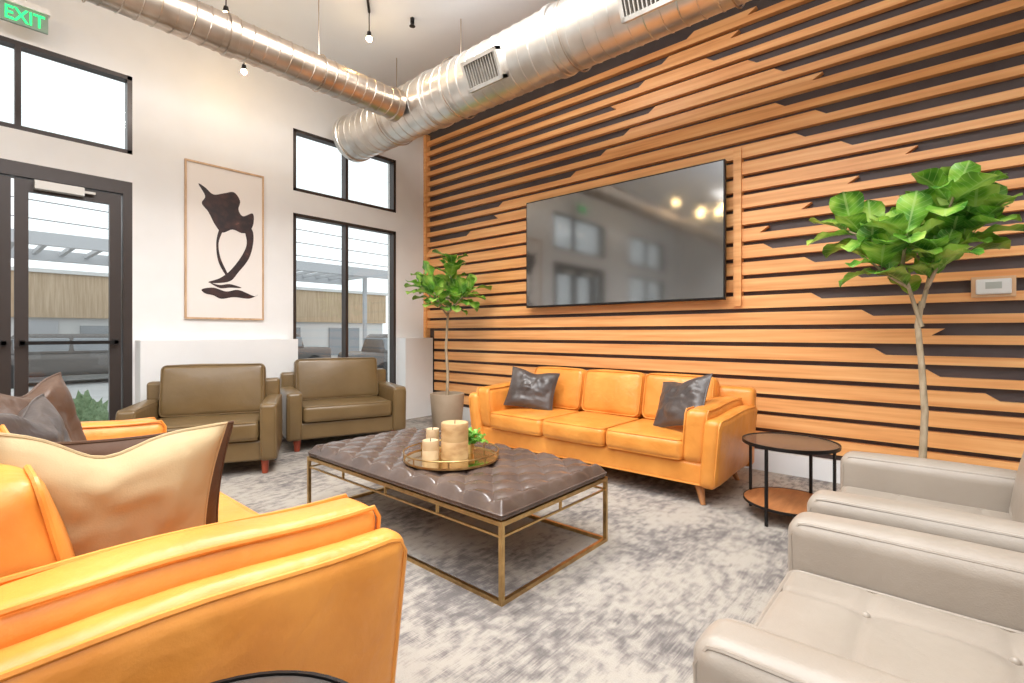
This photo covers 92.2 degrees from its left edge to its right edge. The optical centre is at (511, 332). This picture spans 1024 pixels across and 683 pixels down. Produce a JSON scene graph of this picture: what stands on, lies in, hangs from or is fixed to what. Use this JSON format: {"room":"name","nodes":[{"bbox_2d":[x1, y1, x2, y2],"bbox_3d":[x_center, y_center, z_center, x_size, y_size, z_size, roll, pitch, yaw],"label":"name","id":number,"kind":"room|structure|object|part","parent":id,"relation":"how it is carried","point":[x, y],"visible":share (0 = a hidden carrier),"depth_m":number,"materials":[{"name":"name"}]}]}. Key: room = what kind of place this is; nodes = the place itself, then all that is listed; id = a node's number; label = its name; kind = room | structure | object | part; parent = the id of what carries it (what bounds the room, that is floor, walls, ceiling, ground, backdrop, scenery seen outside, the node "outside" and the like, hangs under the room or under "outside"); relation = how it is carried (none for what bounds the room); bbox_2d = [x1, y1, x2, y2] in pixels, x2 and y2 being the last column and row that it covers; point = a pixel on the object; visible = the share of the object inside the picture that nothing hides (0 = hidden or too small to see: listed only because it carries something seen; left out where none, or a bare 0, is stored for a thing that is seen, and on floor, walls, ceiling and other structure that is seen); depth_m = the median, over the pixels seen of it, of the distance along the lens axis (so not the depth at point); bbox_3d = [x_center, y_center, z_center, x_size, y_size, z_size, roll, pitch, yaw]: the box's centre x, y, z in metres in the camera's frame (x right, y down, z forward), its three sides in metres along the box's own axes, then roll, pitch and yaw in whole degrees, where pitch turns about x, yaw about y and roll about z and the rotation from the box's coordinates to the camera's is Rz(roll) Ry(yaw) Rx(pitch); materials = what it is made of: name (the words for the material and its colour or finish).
{"room":"lobby","nodes":[
{"label":"lobby","id":0,"kind":"room"},
{"bbox_2d":[0,0,427,404],"bbox_3d":[-4.535,-0.940,3.776,0.200,4.280,9.750,0,0,41],"label":"wall","id":1,"kind":"structure","parent":0,"point":[192,101],"depth_m":5.07,"materials":[{"name":"white paint"}]},
{"bbox_2d":[0,175,10,395],"bbox_3d":[-4.375,-0.055,3.823,0.140,2.490,0.690,0,0,41],"label":"door","id":2,"kind":"structure","parent":1,"relation":"in","point":[5,181],"depth_m":4.07,"materials":[{"name":"black metal"}]},
{"bbox_2d":[0,158,131,408],"bbox_3d":[-4.301,-0.115,3.984,0.120,2.630,1.970,0,0,41],"label":"trim","id":3,"kind":"structure","parent":1,"relation":"attached to","point":[12,168],"depth_m":4.64,"materials":[{"name":"black metal"}]},
{"bbox_2d":[0,35,131,154],"bbox_3d":[-4.294,-2.065,3.978,0.100,0.740,1.970,0,0,41],"label":"window","id":4,"kind":"structure","parent":1,"relation":"in","point":[18,46],"depth_m":4.32,"materials":[{"name":"black metal"}]},
{"bbox_2d":[14,177,120,419],"bbox_3d":[-3.903,-0.055,4.366,0.140,2.490,0.710,0,0,41],"label":"door","id":5,"kind":"structure","parent":1,"relation":"in","point":[22,188],"depth_m":4.27,"materials":[{"name":"black metal"}]},
{"bbox_2d":[135,339,297,438],"bbox_3d":[-3.034,0.635,5.198,0.200,1.130,1.485,0,0,41],"label":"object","id":6,"kind":"structure","parent":1,"relation":"attached to","point":[278,356],"depth_m":5.00,"materials":[{"name":"white paint"}]},
{"bbox_2d":[184,158,263,319],"bbox_3d":[-3.067,-0.958,5.289,0.029,1.625,0.772,0,0,41],"label":"framed artwork","id":7,"kind":"object","parent":1,"relation":"attached to","point":[224,207],"visible":1,"depth_m":5.26,"materials":[{"name":"white paper"}]},
{"bbox_2d":[293,213,395,383],"bbox_3d":[-2.155,-0.315,6.438,0.100,2.230,1.465,0,0,41],"label":"window","id":8,"kind":"structure","parent":1,"relation":"in","point":[345,225],"depth_m":6.40,"materials":[{"name":"black metal"}]},
{"bbox_2d":[293,128,395,212],"bbox_3d":[-2.155,-2.065,6.438,0.100,0.740,1.465,0,0,41],"label":"window","id":9,"kind":"structure","parent":1,"relation":"in","point":[296,132],"depth_m":6.39,"materials":[{"name":"black metal"}]},
{"bbox_2d":[397,338,432,418],"bbox_3d":[-1.392,0.635,7.087,0.200,1.130,0.490,0,0,41],"label":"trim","id":10,"kind":"structure","parent":1,"relation":"attached to","point":[414,355],"depth_m":6.98,"materials":[{"name":"white paint"}]},
{"bbox_2d":[198,0,556,87],"bbox_3d":[-0.950,-3.130,0.660,9.300,0.100,9.750,0,0,41],"label":"ceiling","id":11,"kind":"structure","parent":0,"point":[343,24],"depth_m":4.92,"materials":[{"name":"paint"}]},
{"bbox_2d":[0,0,49,34],"bbox_3d":[-3.963,-2.785,4.008,0.100,0.590,0.300,0,0,41],"label":"exit sign","id":12,"kind":"object","parent":11,"relation":"hanging from","point":[23,13],"visible":1,"depth_m":4.00,"materials":[{"name":"green plastic"}]},
{"bbox_2d":[223,0,228,11],"bbox_3d":[-2.450,-2.852,4.223,0.055,0.296,0.056,0,0,41],"label":"ceiling spotlight","id":13,"kind":"object","parent":11,"relation":"attached to","point":[225,7],"visible":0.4,"depth_m":4.21,"materials":[{"name":"beige"}]},
{"bbox_2d":[81,0,405,121],"bbox_3d":[-3.784,-2.625,2.064,0.324,0.911,7.961,0,0,41],"label":"spiral duct","id":14,"kind":"object","parent":11,"relation":"hanging from","point":[197,22],"visible":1,"depth_m":3.94,"materials":[{"name":"metal"}]},
{"bbox_3d":[-1.734,-2.625,4.422,0.324,0.911,0.010,0,0,41],"label":"hanger rod","id":15,"kind":"part","parent":14,"relation":"part of","materials":[{"name":"metal"}]},
{"bbox_2d":[241,62,246,74],"bbox_3d":[-2.676,-2.732,4.923,0.055,0.296,0.056,0,0,41],"label":"ceiling spotlight","id":16,"kind":"object","parent":11,"relation":"hanging from","point":[243,68],"visible":0.89,"depth_m":4.91,"materials":[{"name":"beige"}]},
{"bbox_2d":[366,0,369,12],"bbox_3d":[-1.171,-3.065,3.774,0.024,0.024,1.912,0,0,-12],"label":"track","id":17,"kind":"object","parent":11,"relation":"attached to","point":[368,4],"visible":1,"depth_m":4.61,"materials":[{"name":"black metal"}]},
{"bbox_2d":[366,13,371,41],"bbox_3d":[-1.364,-2.932,4.710,0.055,0.296,0.056,0,0,41],"label":"pendant light","id":18,"kind":"object","parent":11,"relation":"attached to","point":[369,35],"visible":1,"depth_m":4.70,"materials":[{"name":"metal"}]},
{"bbox_3d":[-1.364,-2.805,4.710,0.055,0.043,0.056,0,0,41],"label":"lamp bulb","id":19,"kind":"part","parent":18,"relation":"part of","materials":[{"name":"beige glass"}]},
{"bbox_2d":[409,17,414,27],"bbox_3d":[-0.975,-3.040,4.823,0.060,0.080,0.060,0,0,41],"label":"sprinkler","id":20,"kind":"object","parent":11,"relation":"attached to","point":[411,25],"visible":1,"depth_m":4.81,"materials":[{"name":"black metal"}]},
{"bbox_2d":[332,0,750,162],"bbox_3d":[1.372,-2.595,3.179,8.909,0.969,0.618,0,0,41],"label":"spiral duct","id":21,"kind":"object","parent":11,"relation":"hanging from","point":[565,38],"visible":0.91,"depth_m":4.09,"materials":[{"name":"metal"}]},
{"bbox_3d":[-1.294,-2.595,5.524,0.011,0.969,0.578,0,0,41],"label":"hanger rod","id":22,"kind":"part","parent":21,"relation":"part of","materials":[{"name":"metal"}]},
{"bbox_3d":[-0.501,-2.595,4.835,0.011,0.969,0.578,0,0,41],"label":"hanger rod","id":23,"kind":"part","parent":21,"relation":"part of","materials":[{"name":"metal"}]},
{"bbox_2d":[460,45,507,92],"bbox_3d":[-0.247,-2.286,4.289,0.420,0.256,0.169,0,0,41],"label":"vent grille","id":24,"kind":"object","parent":21,"relation":"attached to","point":[486,70],"depth_m":4.26,"materials":[{"name":"metal"}]},
{"bbox_3d":[0.518,-2.595,3.949,0.011,0.969,0.578,0,0,41],"label":"hanger rod","id":25,"kind":"part","parent":21,"relation":"part of","materials":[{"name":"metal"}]},
{"bbox_2d":[617,0,676,23],"bbox_3d":[0.908,-2.286,3.285,0.420,0.256,0.169,0,0,41],"label":"vent grille","id":26,"kind":"object","parent":21,"relation":"attached to","point":[630,11],"depth_m":3.36,"materials":[{"name":"metal"}]},
{"bbox_3d":[1.423,-2.595,3.162,0.011,0.969,0.578,0,0,41],"label":"hanger rod","id":27,"kind":"part","parent":21,"relation":"part of","materials":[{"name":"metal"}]},
{"bbox_2d":[220,415,839,682],"bbox_3d":[-0.950,1.250,0.660,9.300,0.100,9.750,0,0,41],"label":"floor","id":28,"kind":"structure","parent":0,"point":[636,607],"depth_m":2.44,"materials":[{"name":"carpet"}]},
{"bbox_2d":[115,363,281,472],"bbox_3d":[-2.662,0.741,4.345,1.136,0.918,0.831,0,0,-22],"label":"armchair","id":29,"kind":"object","parent":28,"relation":"on","point":[185,396],"visible":0.72,"depth_m":4.39,"materials":[{"name":"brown leather"}]},
{"bbox_3d":[-3.115,0.840,4.153,0.151,0.508,0.815,0,0,-22],"label":"armrest","id":30,"kind":"part","parent":29,"relation":"part of","materials":[{"name":"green leather"}]},
{"bbox_2d":[157,413,259,442],"bbox_3d":[-2.618,0.826,4.239,0.844,0.185,0.587,0,0,-22],"label":"seat cushion","id":31,"kind":"object","parent":29,"relation":"on","point":[246,426],"depth_m":4.14,"materials":[{"name":"brown leather"}]},
{"bbox_2d":[158,363,265,417],"bbox_3d":[-2.752,0.528,4.568,0.850,0.492,0.250,0,0,-22],"label":"cushion","id":32,"kind":"object","parent":29,"relation":"on","point":[184,390],"depth_m":4.47,"materials":[{"name":"brown leather"}]},
{"bbox_3d":[-2.788,0.760,4.658,1.080,0.640,0.155,0,0,-22],"label":"backrest","id":33,"kind":"part","parent":29,"relation":"part of","materials":[{"name":"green leather"}]},
{"bbox_3d":[-2.122,1.137,4.237,0.068,0.125,0.068,0,0,-22],"label":"leg","id":34,"kind":"part","parent":29,"relation":"part of","materials":[{"name":"brown wood"}]},
{"bbox_3d":[-2.202,0.840,4.522,0.151,0.508,0.815,0,0,-22],"label":"armrest","id":35,"kind":"part","parent":29,"relation":"part of","materials":[{"name":"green leather"}]},
{"bbox_2d":[0,417,407,682],"bbox_3d":[-1.501,0.747,1.794,2.425,0.923,0.953,0,0,41],"label":"sofa","id":36,"kind":"object","parent":28,"relation":"on","point":[314,586],"visible":0.66,"depth_m":1.03,"materials":[{"name":"orange leather"}]},
{"bbox_2d":[0,424,12,433],"bbox_3d":[-1.681,0.521,1.587,0.622,0.469,0.250,0,0,41],"label":"cushion","id":37,"kind":"object","parent":36,"relation":"on","point":[3,429],"depth_m":1.52,"materials":[{"name":"orange leather"}]},
{"bbox_2d":[0,394,71,441],"bbox_3d":[-1.715,0.465,1.778,0.226,0.445,0.514,0,0,-29],"label":"throw pillow","id":38,"kind":"object","parent":36,"relation":"on","point":[40,418],"visible":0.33,"depth_m":1.80,"materials":[{"name":"grey leather"}]},
{"bbox_2d":[0,464,75,585],"bbox_3d":[-1.209,0.520,1.177,0.625,0.468,0.258,0,0,41],"label":"cushion","id":39,"kind":"object","parent":36,"relation":"on","point":[34,533],"depth_m":1.00,"materials":[{"name":"orange leather"}]},
{"bbox_2d":[0,372,86,440],"bbox_3d":[-2.006,0.435,2.079,0.211,0.506,0.531,0,0,-12],"label":"throw pillow","id":40,"kind":"object","parent":36,"relation":"on","point":[54,388],"visible":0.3,"depth_m":2.18,"materials":[{"name":"brown leather"}]},
{"bbox_2d":[0,422,227,555],"bbox_3d":[-1.038,0.465,1.280,0.226,0.492,0.526,0,0,45],"label":"throw pillow","id":41,"kind":"object","parent":36,"relation":"on","point":[158,485],"visible":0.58,"depth_m":1.23,"materials":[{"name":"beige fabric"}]},
{"bbox_2d":[81,417,166,439],"bbox_3d":[-2.245,0.676,2.488,0.214,0.452,0.828,0,0,41],"label":"armrest","id":42,"kind":"object","parent":36,"relation":"on","point":[110,429],"depth_m":2.61,"materials":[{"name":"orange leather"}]},
{"bbox_2d":[54,420,233,524],"bbox_3d":[-1.137,0.510,1.485,0.167,0.458,0.533,0,0,30],"label":"throw pillow","id":43,"kind":"object","parent":36,"relation":"on","point":[103,447],"visible":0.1,"depth_m":1.47,"materials":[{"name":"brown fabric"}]},
{"bbox_2d":[0,493,380,648],"bbox_3d":[-0.711,0.678,1.154,0.216,0.452,0.824,0,0,41],"label":"armrest","id":44,"kind":"object","parent":36,"relation":"on","point":[43,591],"depth_m":1.02,"materials":[{"name":"orange leather"}]},
{"bbox_3d":[-0.641,0.793,1.064,0.169,0.553,0.925,0,0,41],"label":"armrest","id":45,"kind":"part","parent":36,"relation":"part of","materials":[{"name":"orange leather"}]},
{"bbox_2d":[218,492,257,521],"bbox_3d":[-1.415,0.803,1.895,0.629,0.205,0.689,0,0,41],"label":"seat cushion","id":46,"kind":"object","parent":36,"relation":"on","point":[229,508],"depth_m":1.99,"materials":[{"name":"orange leather"}]},
{"bbox_2d":[211,670,347,682],"bbox_3d":[-0.439,0.930,0.699,0.532,0.540,0.532,0,0,41],"label":"side table","id":47,"kind":"object","parent":28,"relation":"on","point":[278,676],"visible":1,"depth_m":0.95,"materials":[{"name":"brown wood"}]},
{"bbox_2d":[280,357,405,451],"bbox_3d":[-1.904,0.741,5.512,1.238,0.918,0.831,0,0,-31],"label":"armchair","id":48,"kind":"object","parent":28,"relation":"on","point":[331,396],"visible":0.97,"depth_m":5.43,"materials":[{"name":"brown leather"}]},
{"bbox_3d":[-2.360,0.840,5.229,0.165,0.508,0.815,0,0,-31],"label":"armrest","id":49,"kind":"part","parent":48,"relation":"part of","materials":[{"name":"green leather"}]},
{"bbox_3d":[-2.178,1.137,4.995,0.074,0.125,0.068,0,0,-31],"label":"leg","id":50,"kind":"part","parent":48,"relation":"part of","materials":[{"name":"brown wood"}]},
{"bbox_3d":[-2.078,0.760,5.802,1.177,0.640,0.155,0,0,-31],"label":"backrest","id":51,"kind":"part","parent":48,"relation":"part of","materials":[{"name":"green leather"}]},
{"bbox_2d":[293,357,377,400],"bbox_3d":[-2.028,0.528,5.718,0.926,0.492,0.250,0,0,-31],"label":"cushion","id":52,"kind":"object","parent":48,"relation":"on","point":[331,377],"depth_m":5.62,"materials":[{"name":"brown leather"}]},
{"bbox_2d":[302,396,391,422],"bbox_3d":[-1.844,0.826,5.414,0.920,0.185,0.587,0,0,-31],"label":"seat cushion","id":53,"kind":"object","parent":48,"relation":"on","point":[315,409],"depth_m":5.23,"materials":[{"name":"brown leather"}]},
{"bbox_3d":[-1.439,0.840,5.782,0.165,0.508,0.815,0,0,-31],"label":"armrest","id":54,"kind":"part","parent":48,"relation":"part of","materials":[{"name":"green leather"}]},
{"bbox_2d":[430,391,463,430],"bbox_3d":[-0.818,0.980,6.223,0.430,0.440,0.430,0,0,41],"label":"planter","id":55,"kind":"object","parent":28,"relation":"on","point":[445,405],"depth_m":6.06,"materials":[{"name":"beige ceramic"}]},
{"bbox_2d":[404,249,491,430],"bbox_3d":[-0.811,0.075,6.121,0.947,2.249,0.911,0,0,41],"label":"fiddle leaf fig","id":56,"kind":"object","parent":28,"relation":"on","point":[446,405],"visible":0.96,"depth_m":6.06,"materials":[{"name":"plant"}]},
{"bbox_2d":[307,427,607,606],"bbox_3d":[-0.414,0.974,3.083,1.771,0.453,0.911,0,0,41],"label":"coffee table","id":57,"kind":"object","parent":28,"relation":"on","point":[521,483],"visible":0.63,"depth_m":2.64,"materials":[{"name":"brown leather"}]},
{"bbox_2d":[403,440,498,470],"bbox_3d":[-0.361,0.719,2.938,0.569,0.054,0.569,0,0,41],"label":"serving tray","id":58,"kind":"object","parent":57,"relation":"on","point":[480,457],"visible":0.74,"depth_m":2.79,"materials":[{"name":"gold metal"}]},
{"bbox_2d":[422,438,438,460],"bbox_3d":[-0.479,0.677,2.894,0.096,0.122,0.096,0,0,41],"label":"pillar candle","id":59,"kind":"object","parent":58,"relation":"on","point":[430,447],"visible":0.98,"depth_m":2.86,"materials":[{"name":"brown wax"}]},
{"bbox_2d":[426,427,438,439],"bbox_3d":[-0.489,0.657,3.035,0.080,0.162,0.080,0,0,41],"label":"pillar candle","id":60,"kind":"object","parent":58,"relation":"on","point":[433,432],"visible":0.51,"depth_m":3.00,"materials":[{"name":"brown wax"}]},
{"bbox_2d":[405,447,496,467],"bbox_3d":[-0.361,0.739,2.938,0.542,0.001,0.542,0,0,41],"label":"mirror","id":61,"kind":"object","parent":58,"relation":"on","point":[477,453],"depth_m":2.86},
{"bbox_2d":[441,420,467,460],"bbox_3d":[-0.339,0.627,2.918,0.160,0.222,0.160,0,0,41],"label":"pillar candle","id":62,"kind":"object","parent":58,"relation":"on","point":[454,433],"visible":1,"depth_m":2.85,"materials":[{"name":"beige wax"}]},
{"bbox_2d":[468,427,487,453],"bbox_3d":[-0.264,0.659,3.050,0.208,0.158,0.162,0,0,-25],"label":"potted plant","id":63,"kind":"object","parent":58,"relation":"on","point":[472,439],"visible":0.64,"depth_m":3.04,"materials":[{"name":"green plant"}]},
{"bbox_3d":[-0.270,0.709,3.043,0.080,0.060,0.080,0,0,41],"label":"plant pot","id":64,"kind":"part","parent":63,"relation":"part of","materials":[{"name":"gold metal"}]},
{"bbox_3d":[-0.414,0.877,3.083,1.762,0.055,0.902,0,0,41],"label":"rail","id":65,"kind":"part","parent":57,"relation":"part of","materials":[{"name":"gold metal"}]},
{"bbox_2d":[468,367,756,504],"bbox_3d":[0.783,0.777,4.421,2.425,0.863,0.953,0,0,41],"label":"sofa","id":66,"kind":"object","parent":28,"relation":"on","point":[602,417],"visible":0.84,"depth_m":4.03,"materials":[{"name":"orange leather"}]},
{"bbox_3d":[-0.077,0.820,5.152,0.169,0.517,0.925,0,0,41],"label":"armrest","id":67,"kind":"part","parent":66,"relation":"part of","materials":[{"name":"orange leather"}]},
{"bbox_2d":[477,381,519,426],"bbox_3d":[-0.008,0.712,5.061,0.216,0.423,0.824,0,0,41],"label":"sofa armrest","id":68,"kind":"object","parent":66,"relation":"on","point":[490,399],"depth_m":4.78,"materials":[{"name":"orange leather"}]},
{"bbox_2d":[504,366,559,409],"bbox_3d":[0.192,0.550,4.821,0.526,0.432,0.206,0,0,17],"label":"throw pillow","id":69,"kind":"object","parent":66,"relation":"on","point":[527,389],"visible":0.98,"depth_m":4.77,"materials":[{"name":"grey leather"}]},
{"bbox_2d":[490,407,578,435],"bbox_3d":[0.225,0.828,4.733,0.625,0.194,0.681,0,0,41],"label":"seat cushion","id":70,"kind":"object","parent":66,"relation":"on","point":[510,421],"depth_m":4.54,"materials":[{"name":"orange leather"}]},
{"bbox_2d":[534,367,586,410],"bbox_3d":[0.491,0.564,5.039,0.625,0.438,0.258,0,0,41],"label":"cushion","id":71,"kind":"object","parent":66,"relation":"on","point":[570,386],"depth_m":4.86,"materials":[{"name":"orange leather"}]},
{"bbox_2d":[542,411,638,446],"bbox_3d":[0.697,0.829,4.321,0.629,0.192,0.689,0,0,41],"label":"seat cushion","id":72,"kind":"object","parent":66,"relation":"on","point":[575,428],"depth_m":4.14,"materials":[{"name":"orange leather"}]},
{"bbox_2d":[581,369,646,418],"bbox_3d":[0.963,0.565,4.629,0.622,0.438,0.250,0,0,41],"label":"cushion","id":73,"kind":"object","parent":66,"relation":"on","point":[604,391],"depth_m":4.53,"materials":[{"name":"orange leather"}]},
{"bbox_3d":[1.035,0.750,4.712,2.380,0.620,0.184,0,0,41],"label":"backrest","id":74,"kind":"part","parent":66,"relation":"part of","materials":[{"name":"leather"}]},
{"bbox_2d":[606,419,683,459],"bbox_3d":[1.170,0.826,3.911,0.626,0.194,0.686,0,0,41],"label":"seat cushion","id":75,"kind":"object","parent":66,"relation":"on","point":[636,438],"depth_m":3.70,"materials":[{"name":"orange leather"}]},
{"bbox_2d":[642,373,718,419],"bbox_3d":[1.435,0.566,4.216,0.622,0.437,0.253,0,0,41],"label":"cushion","id":76,"kind":"object","parent":66,"relation":"on","point":[652,383],"depth_m":4.26,"materials":[{"name":"orange leather"}]},
{"bbox_2d":[653,373,712,426],"bbox_3d":[1.292,0.530,3.775,0.230,0.467,0.571,0,0,-28],"label":"throw pillow","id":77,"kind":"object","parent":66,"relation":"on","point":[675,397],"visible":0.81,"depth_m":3.70,"materials":[{"name":"grey leather"}]},
{"bbox_3d":[1.342,1.127,3.489,0.071,0.161,0.120,0,0,-14],"label":"leg","id":78,"kind":"part","parent":66,"relation":"part of","materials":[{"name":"brown wood"}]},
{"bbox_2d":[682,396,741,462],"bbox_3d":[1.527,0.711,3.728,0.214,0.423,0.828,0,0,41],"label":"armrest","id":79,"kind":"object","parent":66,"relation":"on","point":[697,419],"depth_m":3.44,"materials":[{"name":"orange leather"}]},
{"bbox_3d":[1.625,0.820,3.671,0.169,0.517,0.925,0,0,41],"label":"armrest","id":80,"kind":"part","parent":66,"relation":"part of","materials":[{"name":"orange leather"}]},
{"bbox_3d":[1.797,1.127,4.012,0.120,0.161,0.071,0,0,6],"label":"leg","id":81,"kind":"part","parent":66,"relation":"part of","materials":[{"name":"brown wood"}]},
{"bbox_2d":[742,432,840,526],"bbox_3d":[1.803,0.950,3.202,0.560,0.500,0.560,0,0,41],"label":"side table","id":82,"kind":"object","parent":28,"relation":"on","point":[783,501],"visible":0.84,"depth_m":3.17,"materials":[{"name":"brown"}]},
{"bbox_2d":[744,487,812,513],"bbox_3d":[1.803,1.093,3.202,0.538,0.013,0.538,0,0,41],"label":"shelf","id":83,"kind":"object","parent":82,"relation":"attached to","point":[780,500],"depth_m":3.22,"materials":[{"name":"brown wood"}]},
{"bbox_2d":[693,512,1023,682],"bbox_3d":[0.998,0.746,1.054,0.891,0.908,0.996,0,0,41],"label":"armchair","id":84,"kind":"object","parent":28,"relation":"on","point":[857,601],"visible":1,"depth_m":1.27,"materials":[{"name":"beige leather"}]},
{"bbox_3d":[0.722,0.840,0.747,0.875,0.508,0.171,0,0,41],"label":"armrest","id":85,"kind":"part","parent":84,"relation":"part of","materials":[{"name":"beige leather"}]},
{"bbox_2d":[754,570,1023,682],"bbox_3d":[0.911,0.826,1.129,0.647,0.185,0.666,0,0,41],"label":"seat cushion","id":86,"kind":"object","parent":84,"relation":"on","point":[916,636],"depth_m":1.23,"materials":[{"name":"beige leather"}]},
{"bbox_3d":[1.263,0.840,1.370,0.875,0.508,0.171,0,0,41],"label":"armrest","id":87,"kind":"part","parent":84,"relation":"part of","materials":[{"name":"beige leather"}]},
{"bbox_2d":[806,160,1023,458],"bbox_3d":[2.468,0.100,3.074,1.080,2.199,0.708,0,0,29],"label":"fiddle leaf fig","id":88,"kind":"object","parent":28,"relation":"on","point":[938,222],"visible":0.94,"depth_m":2.97,"materials":[{"name":"plant"}]},
{"bbox_2d":[807,451,1023,552],"bbox_3d":[1.740,0.746,1.906,0.891,0.908,0.996,0,0,41],"label":"armchair","id":89,"kind":"object","parent":28,"relation":"on","point":[984,505],"visible":0.42,"depth_m":2.08,"materials":[{"name":"beige leather"}]},
{"bbox_3d":[1.463,0.840,1.600,0.875,0.508,0.171,0,0,41],"label":"armrest","id":90,"kind":"part","parent":89,"relation":"part of","materials":[{"name":"beige leather"}]},
{"bbox_2d":[839,486,1011,520],"bbox_3d":[1.652,0.826,1.982,0.647,0.185,0.666,0,0,41],"label":"seat cushion","id":91,"kind":"object","parent":89,"relation":"on","point":[969,505],"depth_m":2.18,"materials":[{"name":"beige leather"}]},
{"bbox_3d":[2.004,0.840,2.223,0.875,0.508,0.171,0,0,41],"label":"armrest","id":92,"kind":"part","parent":89,"relation":"part of","materials":[{"name":"beige leather"}]},
{"bbox_2d":[1009,452,1023,522],"bbox_3d":[1.943,0.533,1.730,0.248,0.482,0.669,0,0,41],"label":"cushion","id":93,"kind":"object","parent":89,"relation":"on","point":[1016,485],"depth_m":1.84,"materials":[{"name":"beige leather"}]},
{"bbox_2d":[428,0,1023,461],"bbox_3d":[2.239,-0.940,4.480,9.500,4.280,0.200,0,0,41],"label":"wall","id":94,"kind":"structure","parent":0,"point":[1016,306],"depth_m":4.02,"materials":[{"name":"black paint"}]},
{"bbox_2d":[462,407,840,482],"bbox_3d":[2.301,1.115,4.247,9.100,0.170,0.070,0,0,41],"label":"baseboard","id":95,"kind":"structure","parent":94,"relation":"attached to","point":[778,462],"depth_m":4.15,"materials":[{"name":"white paint"}]},
{"bbox_2d":[423,0,1023,470],"bbox_3d":[1.508,-0.970,4.924,7.445,3.940,0.087,0,0,41],"label":"paneling","id":96,"kind":"structure","parent":94,"relation":"attached to","point":[740,185],"depth_m":4.26,"materials":[{"name":"brown wood"}]},
{"bbox_2d":[526,159,725,307],"bbox_3d":[1.076,-0.925,5.186,2.288,1.254,0.143,0,0,41],"label":"television","id":97,"kind":"object","parent":96,"relation":"attached to","point":[661,237],"visible":1,"depth_m":4.98,"materials":[{"name":"glossy dark screen glass"},{"name":"black plastic"}]},
{"bbox_2d":[971,275,1015,297],"bbox_3d":[3.265,-0.315,3.345,0.220,0.140,0.047,0,0,41],"label":"thermostat","id":98,"kind":"object","parent":96,"relation":"attached to","point":[992,286],"visible":1,"depth_m":3.33,"materials":[{"name":"white plastic"}]},
{"label":"outside","id":99,"kind":"structure","parent":0,"visible":0},
{"bbox_2d":[11,377,107,402],"bbox_3d":[-29.684,1.600,39.054,83.950,0.100,140.000,0,0,41],"label":"ground","id":100,"kind":"structure","parent":99,"point":[97,387],"depth_m":14.28,"materials":[{"name":"concrete"}]},
{"bbox_2d":[11,334,107,388],"bbox_3d":[-13.690,0.790,15.346,1.860,1.520,4.560,0,0,41],"label":"car","id":101,"kind":"object","parent":100,"relation":"on","point":[67,359],"visible":0.52,"depth_m":14.61,"materials":[{"name":"grey paint"}]},
{"bbox_2d":[73,390,107,421],"bbox_3d":[-5.834,1.160,6.713,0.582,0.781,0.587,0,0,41],"label":"shrub","id":102,"kind":"object","parent":100,"relation":"on","point":[87,408],"visible":0.28,"depth_m":6.63,"materials":[{"name":"green plant"}]},
{"bbox_2d":[11,266,387,381],"bbox_3d":[-16.881,-0.260,18.649,6.450,3.620,24.400,0,0,41],"label":"building","id":103,"kind":"structure","parent":100,"relation":"on","point":[60,301],"depth_m":17.00,"materials":[{"name":"white paint"}]},
{"bbox_3d":[-15.289,0.575,15.907,0.049,1.950,0.950,0,0,41],"label":"door","id":104,"kind":"part","parent":103,"relation":"part of","materials":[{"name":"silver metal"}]},
{"bbox_2d":[11,228,387,343],"bbox_3d":[-11.206,-0.400,13.783,3.500,3.900,16.100,0,0,41],"label":"pergola","id":105,"kind":"object","parent":100,"relation":"on","point":[70,243],"visible":0.41,"depth_m":14.49,"materials":[{"name":"silver metal"}]},
{"bbox_3d":[-5.609,-0.275,18.789,0.120,3.650,0.120,0,0,41],"label":"post","id":106,"kind":"part","parent":105,"relation":"part of","materials":[{"name":"silver metal"}]},
{"bbox_2d":[296,334,330,358],"bbox_3d":[-9.754,0.790,19.874,1.860,1.520,4.560,0,0,41],"label":"car","id":107,"kind":"object","parent":100,"relation":"on","point":[303,352],"visible":0.1,"depth_m":20.26,"materials":[{"name":"grey paint"}]},
{"bbox_2d":[338,334,387,381],"bbox_3d":[-3.441,0.790,16.771,4.560,1.520,1.860,0,0,-41],"label":"car","id":108,"kind":"object","parent":100,"relation":"on","point":[375,345],"visible":0.21,"depth_m":15.32,"materials":[{"name":"grey paint"}]},
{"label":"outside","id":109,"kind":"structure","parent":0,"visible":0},
{"bbox_2d":[11,215,385,266],"bbox_3d":[-8.142,-4.252,30.265,0.042,0.340,115.001,0,0,41],"label":"power line","id":110,"kind":"object","parent":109,"point":[11,215],"visible":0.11,"depth_m":20.10,"materials":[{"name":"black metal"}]},
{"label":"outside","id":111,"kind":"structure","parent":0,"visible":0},
{"bbox_2d":[11,196,387,255],"bbox_3d":[-8.142,-4.952,30.265,0.042,0.340,115.001,0,0,41],"label":"power line","id":112,"kind":"object","parent":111,"point":[11,196],"visible":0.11,"depth_m":20.09,"materials":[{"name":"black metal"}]},
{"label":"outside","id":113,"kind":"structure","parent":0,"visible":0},
{"bbox_2d":[13,178,387,244],"bbox_3d":[-8.142,-5.652,30.265,0.042,0.340,115.001,0,0,41],"label":"power line","id":114,"kind":"object","parent":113,"point":[13,178],"visible":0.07,"depth_m":28.01,"materials":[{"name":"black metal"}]}
]}

